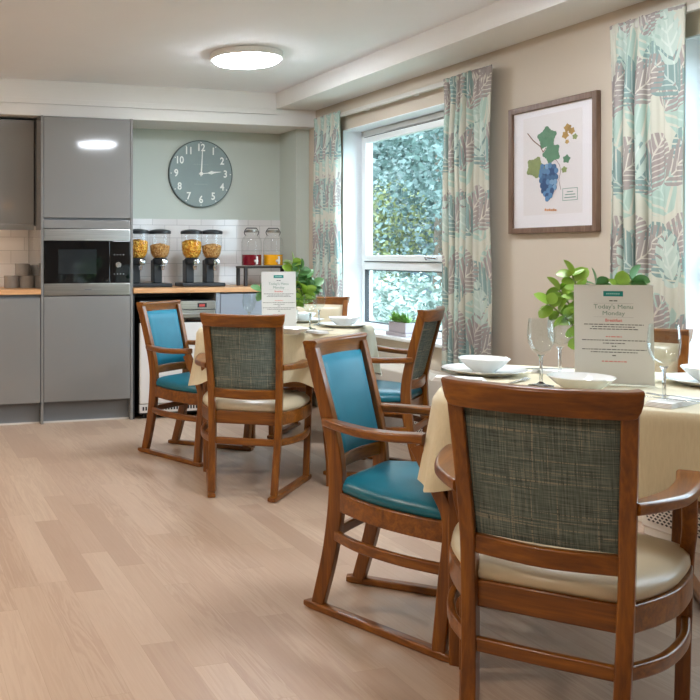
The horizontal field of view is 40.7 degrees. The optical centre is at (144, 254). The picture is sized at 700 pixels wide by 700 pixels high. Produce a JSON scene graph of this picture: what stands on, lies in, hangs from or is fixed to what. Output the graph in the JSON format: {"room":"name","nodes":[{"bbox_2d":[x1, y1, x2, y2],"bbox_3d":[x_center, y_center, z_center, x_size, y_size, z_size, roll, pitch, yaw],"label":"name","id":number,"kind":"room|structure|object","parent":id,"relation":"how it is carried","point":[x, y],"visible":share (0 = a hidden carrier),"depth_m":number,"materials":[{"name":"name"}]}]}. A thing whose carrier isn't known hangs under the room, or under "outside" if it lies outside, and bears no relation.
{"room":"care facility","nodes":[
{"label":"care facility","id":0,"kind":"room"},
{"bbox_2d":[133,128,279,296],"bbox_3d":[-1.630,-0.030,6.602,6.325,2.400,0.120,0,0,-16],"label":"wall","id":1,"kind":"structure","parent":0,"point":[253,193],"depth_m":7.17,"materials":[{"name":"green paint"}]},
{"bbox_2d":[0,230,27,286],"bbox_3d":[-2.715,-0.020,6.222,3.830,0.520,0.008,0,0,-16],"label":"wall tiles","id":2,"kind":"structure","parent":1,"relation":"attached to","point":[13,243],"depth_m":6.71,"materials":[{"name":"white tile"}]},
{"bbox_2d":[0,119,33,229],"bbox_3d":[-1.125,-0.567,6.505,0.602,0.783,0.323,0,0,-16],"label":"upper cabinet","id":3,"kind":"object","parent":1,"relation":"attached to","point":[16,136],"visible":1,"depth_m":6.40,"materials":[{"name":"grey"}]},
{"bbox_2d":[0,78,315,133],"bbox_3d":[-1.620,-1.103,6.324,5.990,0.253,0.419,0,0,-16],"label":"ceiling beam","id":4,"kind":"structure","parent":1,"relation":"attached to","point":[10,87],"depth_m":6.63,"materials":[{"name":"white paint"}]},
{"bbox_2d":[168,140,232,207],"bbox_3d":[0.441,-0.636,7.115,0.532,0.532,0.036,0,0,-16],"label":"wall clock","id":5,"kind":"object","parent":1,"relation":"attached to","point":[200,174],"visible":1,"depth_m":7.11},
{"bbox_2d":[133,219,279,284],"bbox_3d":[0.427,-0.018,7.128,1.390,0.517,0.008,0,0,-16],"label":"wall tiles","id":6,"kind":"structure","parent":1,"relation":"attached to","point":[233,249],"depth_m":7.17,"materials":[{"name":"white tile"}]},
{"bbox_2d":[0,0,499,92],"bbox_3d":[-0.320,-1.280,2.059,6.325,0.100,9.535,0,0,-16],"label":"ceiling","id":7,"kind":"structure","parent":0,"point":[162,43],"depth_m":5.02,"materials":[{"name":"paint"}]},
{"bbox_2d":[210,45,282,68],"bbox_3d":[0.621,-1.198,5.518,0.444,0.064,0.444,0,0,-16],"label":"ceiling light","id":8,"kind":"object","parent":7,"relation":"attached to","point":[244,56],"visible":1,"depth_m":5.39,"materials":[{"name":"white paint"}]},
{"bbox_2d":[213,52,279,68],"bbox_3d":[0.621,-1.181,5.518,0.408,0.030,0.408,0,0,-16],"label":"diffuser","id":9,"kind":"object","parent":8,"relation":"attached to","point":[233,60],"depth_m":5.43,"materials":[{"name":"white plastic"}]},
{"bbox_2d":[280,129,308,273],"bbox_3d":[1.189,0.097,7.193,0.110,2.147,0.305,0,0,-16],"label":"wall pier","id":10,"kind":"object","parent":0,"point":[294,144],"visible":0.36,"depth_m":7.06,"materials":[{"name":"green paint"}]},
{"bbox_2d":[0,405,699,699],"bbox_3d":[-0.320,1.220,2.059,6.325,0.100,9.535,0,0,-16],"label":"floor","id":11,"kind":"structure","parent":0,"point":[121,578],"depth_m":3.08,"materials":[{"name":"brown wood"}]},
{"bbox_2d":[0,295,39,424],"bbox_3d":[-1.083,0.724,6.389,0.598,0.892,0.567,0,0,-16],"label":"base cabinet","id":12,"kind":"object","parent":11,"relation":"on","point":[19,314],"visible":0.98,"depth_m":6.17,"materials":[{"name":"grey laminate"}]},
{"bbox_2d":[28,115,132,424],"bbox_3d":[-0.479,0.106,6.565,0.656,2.128,0.569,0,0,-16],"label":"tall cabinet","id":13,"kind":"object","parent":11,"relation":"on","point":[83,167],"visible":0.88,"depth_m":6.30,"materials":[{"name":"grey laminate"}]},
{"bbox_2d":[44,229,129,295],"bbox_3d":[-0.455,0.054,6.480,0.612,0.460,0.448,0,0,-16],"label":"microwave oven","id":14,"kind":"object","parent":13,"relation":"in","point":[76,261],"visible":1,"depth_m":6.28,"materials":[{"name":"metal"}]},
{"bbox_2d":[133,293,134,418],"bbox_3d":[-0.155,0.724,6.663,0.013,0.893,0.539,0,0,-16],"label":"end panel","id":15,"kind":"object","parent":11,"relation":"on","point":[133,293],"visible":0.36,"depth_m":6.41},
{"bbox_2d":[135,297,215,417],"bbox_3d":[0.167,0.750,6.713,0.570,0.840,0.581,0,0,-16],"label":"dishwasher","id":16,"kind":"object","parent":11,"relation":"on","point":[192,307],"visible":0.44,"depth_m":6.48,"materials":[{"name":"metal"}]},
{"bbox_2d":[136,300,253,466],"bbox_3d":[0.284,0.726,5.312,0.611,0.889,0.614,0,0,38],"label":"dining chair","id":17,"kind":"object","parent":11,"relation":"on","point":[167,344],"visible":0.66,"depth_m":5.30,"materials":[{"name":"brown wood"}]},
{"bbox_2d":[156,372,218,392],"bbox_3d":[0.337,0.740,5.273,0.463,0.076,0.552,0,0,38],"label":"seat cushion","id":18,"kind":"object","parent":17,"relation":"on","point":[175,383],"depth_m":5.12,"materials":[{"name":"teal leather"}]},
{"bbox_2d":[191,292,219,313],"bbox_3d":[0.454,0.724,6.828,0.031,0.893,0.559,0,0,-16],"label":"end panel","id":19,"kind":"object","parent":11,"relation":"on","point":[215,296],"visible":0.14,"depth_m":6.62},
{"bbox_2d":[195,312,312,502],"bbox_3d":[0.534,0.726,4.560,0.614,0.889,0.611,0,0,16],"label":"dining chair","id":20,"kind":"object","parent":11,"relation":"on","point":[243,357],"visible":0.94,"depth_m":4.37,"materials":[{"name":"brown wood"}]},
{"bbox_2d":[203,388,309,412],"bbox_3d":[0.553,0.740,4.623,0.552,0.076,0.463,0,0,16],"label":"seat cushion","id":21,"kind":"object","parent":20,"relation":"on","point":[292,401],"depth_m":4.43,"materials":[{"name":"beige leather"}]},
{"bbox_2d":[220,292,305,392],"bbox_3d":[0.821,0.728,6.938,0.731,0.885,0.567,0,0,-16],"label":"base cabinet","id":22,"kind":"object","parent":11,"relation":"on","point":[230,302],"visible":0.08,"depth_m":6.61,"materials":[{"name":"grey laminate"}]},
{"bbox_2d":[133,284,298,292],"bbox_3d":[0.507,0.258,6.843,1.391,0.035,0.582,0,0,-16],"label":"countertop","id":23,"kind":"structure","parent":22,"relation":"on","point":[228,288],"depth_m":6.53,"materials":[{"name":"brown wood"}]},
{"bbox_2d":[133,229,171,286],"bbox_3d":[0.022,0.025,6.693,0.349,0.429,0.190,0,0,-16],"label":"dispenser","id":24,"kind":"object","parent":23,"relation":"on","point":[156,263],"visible":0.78,"depth_m":6.64,"materials":[{"name":"black plastic"}]},
{"bbox_2d":[133,239,147,257],"bbox_3d":[-0.053,-0.043,6.666,0.148,0.146,0.147,0,0,-16],"label":"cereal","id":25,"kind":"object","parent":24,"relation":"on","point":[140,247],"visible":0.8,"depth_m":6.61,"materials":[{"name":"yellow food"}]},
{"bbox_2d":[150,243,169,257],"bbox_3d":[0.110,-0.028,6.713,0.147,0.116,0.146,0,0,-16],"label":"cereal","id":26,"kind":"object","parent":24,"relation":"on","point":[159,250],"visible":0.98,"depth_m":6.66,"materials":[{"name":"food"}]},
{"bbox_2d":[175,229,225,286],"bbox_3d":[0.418,0.025,6.807,0.344,0.429,0.190,0,0,-16],"label":"dispenser","id":27,"kind":"object","parent":23,"relation":"on","point":[208,267],"visible":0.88,"depth_m":6.76,"materials":[{"name":"black plastic"}]},
{"bbox_2d":[182,239,200,257],"bbox_3d":[0.350,-0.043,6.782,0.148,0.146,0.147,0,0,-16],"label":"cereal","id":28,"kind":"object","parent":27,"relation":"on","point":[191,248],"visible":0.99,"depth_m":6.73,"materials":[{"name":"yellow food"}]},
{"bbox_2d":[202,243,220,257],"bbox_3d":[0.504,-0.028,6.827,0.147,0.115,0.146,0,0,-16],"label":"cereal","id":29,"kind":"object","parent":27,"relation":"on","point":[211,250],"visible":0.98,"depth_m":6.77,"materials":[{"name":"food"}]},
{"bbox_2d":[236,266,283,285],"bbox_3d":[0.919,0.165,6.957,0.400,0.150,0.180,0,0,-16],"label":"stand","id":30,"kind":"object","parent":23,"relation":"on","point":[237,267],"visible":0.63,"depth_m":6.87,"materials":[{"name":"black metal"}]},
{"bbox_2d":[241,228,258,265],"bbox_3d":[0.823,-0.059,6.924,0.168,0.296,0.158,0,0,33],"label":"jar","id":31,"kind":"object","parent":30,"relation":"on","point":[245,230],"visible":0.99,"depth_m":6.90,"materials":[{"name":"glass"}]},
{"bbox_2d":[242,255,260,264],"bbox_3d":[0.818,0.042,6.928,0.147,0.082,0.147,0,0,-16],"label":"juice","id":32,"kind":"object","parent":31,"relation":"in","point":[246,259],"visible":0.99,"depth_m":6.87,"materials":[{"name":"red liquid"}]},
{"bbox_2d":[265,228,282,263],"bbox_3d":[0.996,-0.059,6.974,0.168,0.296,0.158,0,0,33],"label":"jar","id":33,"kind":"object","parent":30,"relation":"on","point":[267,230],"visible":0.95,"depth_m":6.93,"materials":[{"name":"glass"}]},
{"bbox_2d":[264,255,282,264],"bbox_3d":[0.991,0.042,6.978,0.147,0.082,0.147,0,0,-16],"label":"juice","id":34,"kind":"object","parent":33,"relation":"in","point":[268,259],"visible":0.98,"depth_m":6.91,"materials":[{"name":"orange liquid"}]},
{"bbox_2d":[202,383,366,486],"bbox_3d":[0.792,0.787,5.016,0.788,0.766,0.788,0,0,27],"label":"dining table","id":35,"kind":"object","parent":11,"relation":"on","point":[203,390],"visible":0.11,"depth_m":4.85,"materials":[{"name":"brown wood"}]},
{"bbox_2d":[188,322,381,387],"bbox_3d":[0.797,0.549,5.019,0.907,0.301,0.916,0,0,27],"label":"tablecloth","id":36,"kind":"object","parent":35,"relation":"on","point":[294,351],"visible":0.16,"depth_m":4.66,"materials":[{"name":"beige fabric"}]},
{"bbox_2d":[261,272,296,325],"bbox_3d":[0.728,0.243,4.898,0.192,0.308,0.080,0,0,-2],"label":"menu stand","id":37,"kind":"object","parent":36,"relation":"on","point":[278,289],"visible":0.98,"depth_m":4.91,"materials":[{"name":"paper"}]},
{"bbox_2d":[250,252,323,322],"bbox_3d":[0.808,0.188,5.123,0.420,0.418,0.120,0,0,0],"label":"potted plant","id":38,"kind":"object","parent":36,"relation":"on","point":[309,287],"visible":0.52,"depth_m":5.13,"materials":[{"name":"green plant"}]},
{"bbox_2d":[284,326,309,334],"bbox_3d":[0.735,0.381,4.509,0.176,0.032,0.176,0,0,-16],"label":"bowl","id":39,"kind":"object","parent":36,"relation":"on","point":[290,330],"visible":0.83,"depth_m":4.47,"materials":[{"name":"white ceramic"}]},
{"bbox_2d":[303,301,316,328],"bbox_3d":[0.880,0.307,4.811,0.070,0.181,0.070,0,0,4],"label":"wine glass","id":40,"kind":"object","parent":36,"relation":"on","point":[310,327],"visible":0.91,"depth_m":4.81,"materials":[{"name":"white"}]},
{"bbox_2d":[297,317,323,322],"bbox_3d":[0.924,0.387,5.310,0.260,0.020,0.260,0,0,-16],"label":"plate","id":41,"kind":"object","parent":36,"relation":"on","point":[313,320],"visible":0.53,"depth_m":5.22,"materials":[{"name":"white ceramic"}]},
{"bbox_2d":[297,312,315,319],"bbox_3d":[0.924,0.366,5.310,0.170,0.047,0.170,0,0,-16],"label":"bowl","id":42,"kind":"object","parent":41,"relation":"on","point":[301,315],"visible":0.52,"depth_m":5.25,"materials":[{"name":"white ceramic"}]},
{"bbox_2d":[304,330,328,333],"bbox_3d":[0.866,0.392,4.566,0.070,0.012,0.120,0,0,-31],"label":"napkin","id":43,"kind":"object","parent":36,"relation":"on","point":[306,331],"visible":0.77,"depth_m":4.53,"materials":[{"name":"white fabric"}]},
{"bbox_2d":[313,292,324,324],"bbox_3d":[0.981,0.305,5.085,0.071,0.185,0.071,0,0,4],"label":"wine glass","id":44,"kind":"object","parent":36,"relation":"on","point":[324,292],"visible":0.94,"depth_m":5.08,"materials":[{"name":"white"}]},
{"bbox_2d":[319,322,368,327],"bbox_3d":[1.091,0.387,4.944,0.270,0.020,0.270,0,0,-16],"label":"plate","id":45,"kind":"object","parent":36,"relation":"on","point":[328,324],"visible":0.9,"depth_m":4.88,"materials":[{"name":"white ceramic"}]},
{"bbox_2d":[328,316,359,324],"bbox_3d":[1.091,0.366,4.944,0.170,0.047,0.170,0,0,-16],"label":"bowl","id":46,"kind":"object","parent":45,"relation":"on","point":[338,320],"visible":0.88,"depth_m":4.90,"materials":[{"name":"white ceramic"}]},
{"bbox_2d":[267,296,349,438],"bbox_3d":[1.111,0.726,5.874,0.614,0.889,0.611,0,0,16],"label":"dining chair","id":47,"kind":"object","parent":11,"relation":"on","point":[328,306],"visible":0.15,"depth_m":6.07,"materials":[{"name":"brown wood"}]},
{"bbox_2d":[303,332,451,662],"bbox_3d":[0.855,0.726,2.943,0.606,0.889,0.608,0,0,39],"label":"dining chair","id":48,"kind":"object","parent":11,"relation":"on","point":[389,495],"visible":0.8,"depth_m":2.91,"materials":[{"name":"brown wood"}]},
{"bbox_2d":[342,460,440,519],"bbox_3d":[0.906,0.740,2.901,0.463,0.076,0.552,0,0,39],"label":"seat cushion","id":49,"kind":"object","parent":48,"relation":"on","point":[388,489],"depth_m":2.77,"materials":[{"name":"teal leather"}]},
{"bbox_2d":[321,306,444,476],"bbox_3d":[1.296,0.726,4.887,0.611,0.889,0.614,0,0,32],"label":"dining chair","id":50,"kind":"object","parent":11,"relation":"on","point":[417,361],"visible":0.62,"depth_m":4.70,"materials":[{"name":"brown wood"}]},
{"bbox_2d":[376,380,421,401],"bbox_3d":[1.240,0.740,4.923,0.463,0.076,0.552,0,0,32],"label":"seat cushion","id":51,"kind":"object","parent":50,"relation":"on","point":[389,391],"depth_m":4.71,"materials":[{"name":"teal leather"}]},
{"bbox_2d":[375,363,454,445],"bbox_3d":[1.627,0.932,5.595,0.114,0.475,1.350,0,0,-16],"label":"radiator cover","id":52,"kind":"object","parent":11,"relation":"on","point":[393,372],"visible":0.03,"depth_m":5.61,"materials":[{"name":"white wood"}]},
{"bbox_2d":[384,417,422,431],"bbox_3d":[1.574,1.058,5.579,0.004,0.105,1.290,0,0,-16],"label":"grille","id":53,"kind":"object","parent":52,"relation":"attached to","point":[389,421],"depth_m":5.63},
{"bbox_2d":[447,490,458,666],"bbox_3d":[1.390,0.787,2.742,0.854,0.766,0.854,0,0,27],"label":"dining table","id":54,"kind":"object","parent":11,"relation":"on","point":[452,519],"visible":0.08,"depth_m":2.56,"materials":[{"name":"brown wood"}]},
{"bbox_2d":[417,365,699,500],"bbox_3d":[1.389,0.532,2.747,0.966,0.267,0.975,0,0,27],"label":"tablecloth","id":55,"kind":"object","parent":54,"relation":"on","point":[669,438],"visible":0.31,"depth_m":2.29,"materials":[{"name":"beige fabric"}]},
{"bbox_2d":[431,375,486,381],"bbox_3d":[0.986,0.392,2.834,0.160,0.012,0.075,0,0,24],"label":"napkin","id":56,"kind":"object","parent":55,"relation":"on","point":[437,377],"visible":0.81,"depth_m":2.83,"materials":[{"name":"white fabric"}]},
{"bbox_2d":[441,363,527,376],"bbox_3d":[1.127,0.387,3.000,0.270,0.020,0.270,0,0,-16],"label":"plate","id":57,"kind":"object","parent":55,"relation":"on","point":[459,368],"visible":0.77,"depth_m":2.99,"materials":[{"name":"white ceramic"}]},
{"bbox_2d":[458,355,510,372],"bbox_3d":[1.127,0.366,3.000,0.166,0.047,0.166,0,0,-16],"label":"bowl","id":58,"kind":"object","parent":57,"relation":"on","point":[476,363],"visible":0.98,"depth_m":2.96,"materials":[{"name":"white ceramic"}]},
{"bbox_2d":[508,377,530,383],"bbox_3d":[1.144,0.393,2.790,0.022,0.005,0.200,0,0,44],"label":"fork","id":59,"kind":"object","parent":55,"relation":"on","point":[524,378],"visible":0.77,"depth_m":2.82,"materials":[{"name":"silver metal"}]},
{"bbox_2d":[527,319,554,386],"bbox_3d":[1.197,0.296,2.726,0.078,0.204,0.078,0,0,4],"label":"wine glass","id":60,"kind":"object","parent":55,"relation":"on","point":[540,383],"visible":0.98,"depth_m":2.72,"materials":[{"name":"clear glass"}]},
{"bbox_2d":[530,367,573,373],"bbox_3d":[1.368,0.392,3.025,0.100,0.012,0.100,0,0,-26],"label":"napkin","id":61,"kind":"object","parent":55,"relation":"on","point":[545,371],"visible":0.55,"depth_m":3.00,"materials":[{"name":"white fabric"}]},
{"bbox_2d":[526,367,574,368],"bbox_3d":[1.368,0.382,3.025,0.220,0.003,0.018,0,0,-6],"label":"knife","id":62,"kind":"object","parent":61,"relation":"on","point":[567,367],"visible":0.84,"depth_m":3.02,"materials":[{"name":"silver metal"}]},
{"bbox_2d":[547,315,571,371],"bbox_3d":[1.357,0.296,2.950,0.078,0.204,0.078,0,0,4],"label":"wine glass","id":63,"kind":"object","parent":55,"relation":"on","point":[558,348],"visible":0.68,"depth_m":2.95,"materials":[{"name":"white"}]},
{"bbox_2d":[547,372,616,388],"bbox_3d":[1.269,0.375,2.626,0.184,0.044,0.184,0,0,-16],"label":"bowl","id":64,"kind":"object","parent":55,"relation":"on","point":[583,380],"visible":0.74,"depth_m":2.60,"materials":[{"name":"white ceramic"}]},
{"bbox_2d":[534,260,649,349],"bbox_3d":[1.450,0.207,2.937,0.350,0.381,0.169,0,0,11],"label":"potted plant","id":65,"kind":"object","parent":55,"relation":"on","point":[552,297],"visible":0.27,"depth_m":2.92,"materials":[{"name":"green plant"}]},
{"bbox_2d":[574,285,654,385],"bbox_3d":[1.427,0.243,2.745,0.222,0.308,0.080,0,0,18],"label":"menu stand","id":66,"kind":"object","parent":55,"relation":"on","point":[611,322],"visible":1,"depth_m":2.75,"materials":[{"name":"paper"}]},
{"bbox_2d":[647,323,681,400],"bbox_3d":[1.389,0.292,2.414,0.081,0.211,0.081,0,0,4],"label":"wine glass","id":67,"kind":"object","parent":55,"relation":"on","point":[664,368],"visible":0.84,"depth_m":2.41,"materials":[{"name":"white"}]},
{"bbox_2d":[644,395,699,408],"bbox_3d":[1.406,0.392,2.398,0.190,0.012,0.070,0,0,-36],"label":"napkin","id":68,"kind":"object","parent":55,"relation":"on","point":[659,403],"visible":0.81,"depth_m":2.36,"materials":[{"name":"white fabric"}]},
{"bbox_2d":[645,392,699,399],"bbox_3d":[1.438,0.381,2.394,0.022,0.005,0.200,0,0,-41],"label":"fork","id":69,"kind":"object","parent":68,"relation":"on","point":[647,392],"visible":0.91,"depth_m":2.42,"materials":[{"name":"silver metal"}]},
{"bbox_2d":[645,396,699,402],"bbox_3d":[1.358,0.380,2.396,0.205,0.006,0.044,0,0,39],"label":"spoon","id":70,"kind":"object","parent":55,"relation":"on","point":[645,396],"visible":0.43,"depth_m":2.37,"materials":[{"name":"silver metal"}]},
{"bbox_2d":[661,373,699,386],"bbox_3d":[1.727,0.387,2.747,0.270,0.020,0.270,0,0,-16],"label":"plate","id":71,"kind":"object","parent":55,"relation":"on","point":[682,378],"visible":0.85,"depth_m":2.81,"materials":[{"name":"white ceramic"}]},
{"bbox_2d":[680,364,699,381],"bbox_3d":[1.727,0.366,2.747,0.170,0.047,0.170,0,0,-16],"label":"bowl","id":72,"kind":"object","parent":71,"relation":"on","point":[693,370],"visible":1,"depth_m":2.75,"materials":[{"name":"white ceramic"}]},
{"bbox_2d":[434,376,699,699],"bbox_3d":[0.998,0.726,2.188,0.614,0.889,0.611,0,0,32],"label":"dining chair","id":73,"kind":"object","parent":11,"relation":"on","point":[543,482],"visible":1,"depth_m":2.01,"materials":[{"name":"brown wood"}]},
{"bbox_2d":[451,522,690,603],"bbox_3d":[1.033,0.740,2.244,0.552,0.076,0.463,0,0,32],"label":"seat cushion","id":74,"kind":"object","parent":73,"relation":"on","point":[663,573],"depth_m":2.07,"materials":[{"name":"beige leather"}]},
{"bbox_2d":[642,510,699,552],"bbox_3d":[2.372,0.932,3.010,0.114,0.475,1.670,0,0,-16],"label":"radiator cover","id":75,"kind":"object","parent":11,"relation":"on","point":[659,525],"visible":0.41,"depth_m":3.70,"materials":[{"name":"white wood"}]},
{"bbox_2d":[646,510,699,538],"bbox_3d":[2.319,1.058,2.994,0.004,0.105,1.610,0,0,-16],"label":"grille","id":76,"kind":"object","parent":75,"relation":"attached to","point":[662,521],"depth_m":3.69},
{"bbox_2d":[654,328,699,604],"bbox_3d":[1.759,0.726,3.306,0.614,0.889,0.611,0,0,33],"label":"dining chair","id":77,"kind":"object","parent":11,"relation":"on","point":[667,342],"visible":0.06,"depth_m":3.41,"materials":[{"name":"brown wood"}]},
{"bbox_3d":[-1.866,0.724,6.164,1.028,0.892,0.567,0,0,-16],"label":"base cabinet","id":78,"kind":"object","parent":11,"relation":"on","visible":0},
{"bbox_2d":[0,287,40,294],"bbox_3d":[-1.576,0.258,6.243,1.629,0.035,0.582,0,0,-16],"label":"countertop","id":79,"kind":"structure","parent":78,"relation":"on","point":[3,291],"depth_m":6.17,"materials":[{"name":"brown wood"}]},
{"bbox_2d":[4,276,18,287],"bbox_3d":[-0.952,0.196,6.438,0.110,0.088,0.110,0,0,-16],"label":"canister","id":80,"kind":"object","parent":79,"relation":"on","point":[9,281],"visible":0.98,"depth_m":6.39,"materials":[{"name":"grey ceramic"}]},
{"bbox_2d":[19,275,34,287],"bbox_3d":[-0.847,0.196,6.468,0.110,0.088,0.110,0,0,-16],"label":"canister","id":81,"kind":"object","parent":79,"relation":"on","point":[24,281],"visible":0.94,"depth_m":6.42,"materials":[{"name":"grey ceramic"}]},
{"bbox_2d":[15,263,29,275],"bbox_3d":[-0.878,0.107,6.459,0.106,0.088,0.106,0,0,-16],"label":"canister","id":82,"kind":"object","parent":81,"relation":"on","point":[21,269],"visible":1,"depth_m":6.42,"materials":[{"name":"grey ceramic"}]},
{"bbox_2d":[309,0,699,406],"bbox_3d":[2.619,-0.030,2.855,0.235,2.400,9.435,0,0,-16],"label":"wall","id":83,"kind":"structure","parent":0,"point":[575,59],"depth_m":4.67,"materials":[{"name":"beige paint"}]},
{"bbox_2d":[0,96,316,127],"bbox_3d":[-1.560,-1.040,6.115,5.990,0.125,0.016,0,0,-16],"label":"trim","id":84,"kind":"structure","parent":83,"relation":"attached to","point":[15,107],"depth_m":6.56,"materials":[{"name":"white paint"}]},
{"bbox_2d":[343,103,443,321],"bbox_3d":[1.759,-0.185,5.840,0.233,1.430,1.529,0,0,-16],"label":"trim","id":85,"kind":"structure","parent":83,"relation":"attached to","point":[352,137],"depth_m":6.56,"materials":[{"name":"paint"}]},
{"bbox_2d":[340,79,455,117],"bbox_3d":[1.588,-0.998,5.880,0.072,0.034,1.980,0,0,-16],"label":"rail","id":86,"kind":"object","parent":83,"relation":"attached to","point":[416,92],"visible":0.67,"depth_m":5.75,"materials":[{"name":"metal"}]},
{"bbox_2d":[313,111,342,296],"bbox_3d":[1.333,-0.180,6.615,0.083,1.699,0.411,0,0,-16],"label":"curtain","id":87,"kind":"object","parent":86,"relation":"hanging from","point":[327,249],"visible":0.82,"depth_m":6.56,"materials":[{"name":"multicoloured fabric"}]},
{"bbox_2d":[441,64,491,373],"bbox_3d":[1.790,-0.175,5.034,0.067,1.689,0.448,0,0,-17],"label":"curtain","id":88,"kind":"object","parent":86,"relation":"hanging from","point":[466,236],"visible":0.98,"depth_m":4.99,"materials":[{"name":"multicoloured fabric"}]},
{"bbox_2d":[362,111,443,347],"bbox_3d":[1.759,-0.171,5.840,0.335,1.445,1.615,0,0,-16],"label":"window","id":89,"kind":"structure","parent":83,"relation":"in","point":[370,262],"depth_m":6.35,"materials":[{"name":"plastic"}]},
{"bbox_2d":[386,310,415,337],"bbox_3d":[1.667,0.446,5.867,0.142,0.164,0.269,0,0,-16],"label":"potted succulent","id":90,"kind":"object","parent":89,"relation":"on","point":[401,326],"visible":0.99,"depth_m":5.82,"materials":[{"name":"white ceramic"}]},
{"bbox_2d":[386,331,411,337],"bbox_3d":[1.667,0.517,5.861,0.090,0.022,0.240,0,0,-16],"label":"tray","id":91,"kind":"object","parent":90,"relation":"attached to","point":[406,334],"depth_m":5.79,"materials":[{"name":"plastic"}]},
{"bbox_2d":[389,321,414,333],"bbox_3d":[1.667,0.473,5.861,0.072,0.066,0.200,0,0,-16],"label":"pot","id":92,"kind":"object","parent":90,"relation":"attached to","point":[395,327],"depth_m":5.80,"materials":[{"name":"ceramic"}]},
{"bbox_2d":[386,112,443,130],"bbox_3d":[1.781,-0.867,5.847,0.014,0.028,0.815,0,0,-16],"label":"vent","id":93,"kind":"object","parent":89,"relation":"attached to","point":[436,117],"depth_m":5.87,"materials":[{"name":"plastic"}]},
{"bbox_2d":[276,0,645,110],"bbox_3d":[2.392,-1.169,2.623,0.330,0.122,8.916,0,0,-16],"label":"ceiling beam","id":94,"kind":"structure","parent":83,"relation":"attached to","point":[500,24],"depth_m":4.90,"materials":[{"name":"white paint"}]},
{"bbox_2d":[508,90,600,233],"bbox_3d":[2.015,-0.434,4.472,0.026,0.655,0.617,0,0,-16],"label":"framed print","id":95,"kind":"object","parent":83,"relation":"attached to","point":[554,146],"visible":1,"depth_m":4.44,"materials":[{"name":"brown wood"}]},
{"bbox_2d":[614,1,699,33],"bbox_3d":[2.437,-0.998,2.935,0.072,0.034,2.290,0,0,-16],"label":"rail","id":96,"kind":"object","parent":83,"relation":"attached to","point":[693,7],"visible":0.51,"depth_m":3.64,"materials":[{"name":"metal"}]},
{"bbox_2d":[610,2,685,328],"bbox_3d":[2.137,-0.177,3.841,0.075,1.694,0.403,0,0,-19],"label":"curtain","id":97,"kind":"object","parent":96,"relation":"hanging from","point":[648,60],"visible":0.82,"depth_m":3.80,"materials":[{"name":"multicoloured fabric"}]},
{"bbox_2d":[684,34,699,363],"bbox_3d":[2.592,-0.185,2.948,0.233,1.430,1.730,0,0,-16],"label":"trim","id":98,"kind":"structure","parent":83,"relation":"attached to","point":[692,43],"depth_m":3.75,"materials":[{"name":"paint"}]},
{"label":"outside","id":99,"kind":"structure","parent":0,"visible":0},
{"bbox_3d":[10.813,1.545,15.605,22.575,0.150,40.000,0,0,-16],"label":"ground","id":100,"kind":"structure","parent":99,"visible":0},
{"bbox_2d":[373,223,433,322],"bbox_3d":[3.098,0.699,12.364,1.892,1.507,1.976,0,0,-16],"label":"bush","id":101,"kind":"object","parent":100,"relation":"on","point":[376,276],"visible":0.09,"depth_m":12.00,"materials":[{"name":"green plant"}]},
{"bbox_2d":[373,179,433,295],"bbox_3d":[4.447,-0.259,17.158,2.270,2.436,2.413,0,0,-16],"label":"bush","id":102,"kind":"object","parent":100,"relation":"on","point":[380,215],"visible":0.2,"depth_m":16.61,"materials":[{"name":"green plant"}]},
{"bbox_2d":[376,139,434,241],"bbox_3d":[3.432,-2.322,19.047,4.967,7.586,4.758,0,0,-16],"label":"tree","id":103,"kind":"object","parent":100,"relation":"on","point":[401,139],"visible":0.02,"depth_m":18.10,"materials":[{"name":"green plant"}]},
{"bbox_2d":[373,272,441,329],"bbox_3d":[2.967,0.818,9.790,1.513,1.268,1.566,0,0,-16],"label":"bush","id":104,"kind":"object","parent":100,"relation":"on","point":[433,299],"visible":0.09,"depth_m":9.72,"materials":[{"name":"green plant"}]},
{"bbox_2d":[373,131,442,300],"bbox_3d":[5.185,-2.053,15.524,4.793,7.049,4.496,0,0,-16],"label":"tree","id":105,"kind":"object","parent":100,"relation":"on","point":[436,247],"visible":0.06,"depth_m":15.57,"materials":[{"name":"green plant"}]},
{"bbox_2d":[373,127,443,224],"bbox_3d":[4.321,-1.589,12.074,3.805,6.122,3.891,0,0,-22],"label":"tree","id":106,"kind":"object","parent":100,"relation":"on","point":[437,194],"visible":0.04,"depth_m":12.20,"materials":[{"name":"green plant"}]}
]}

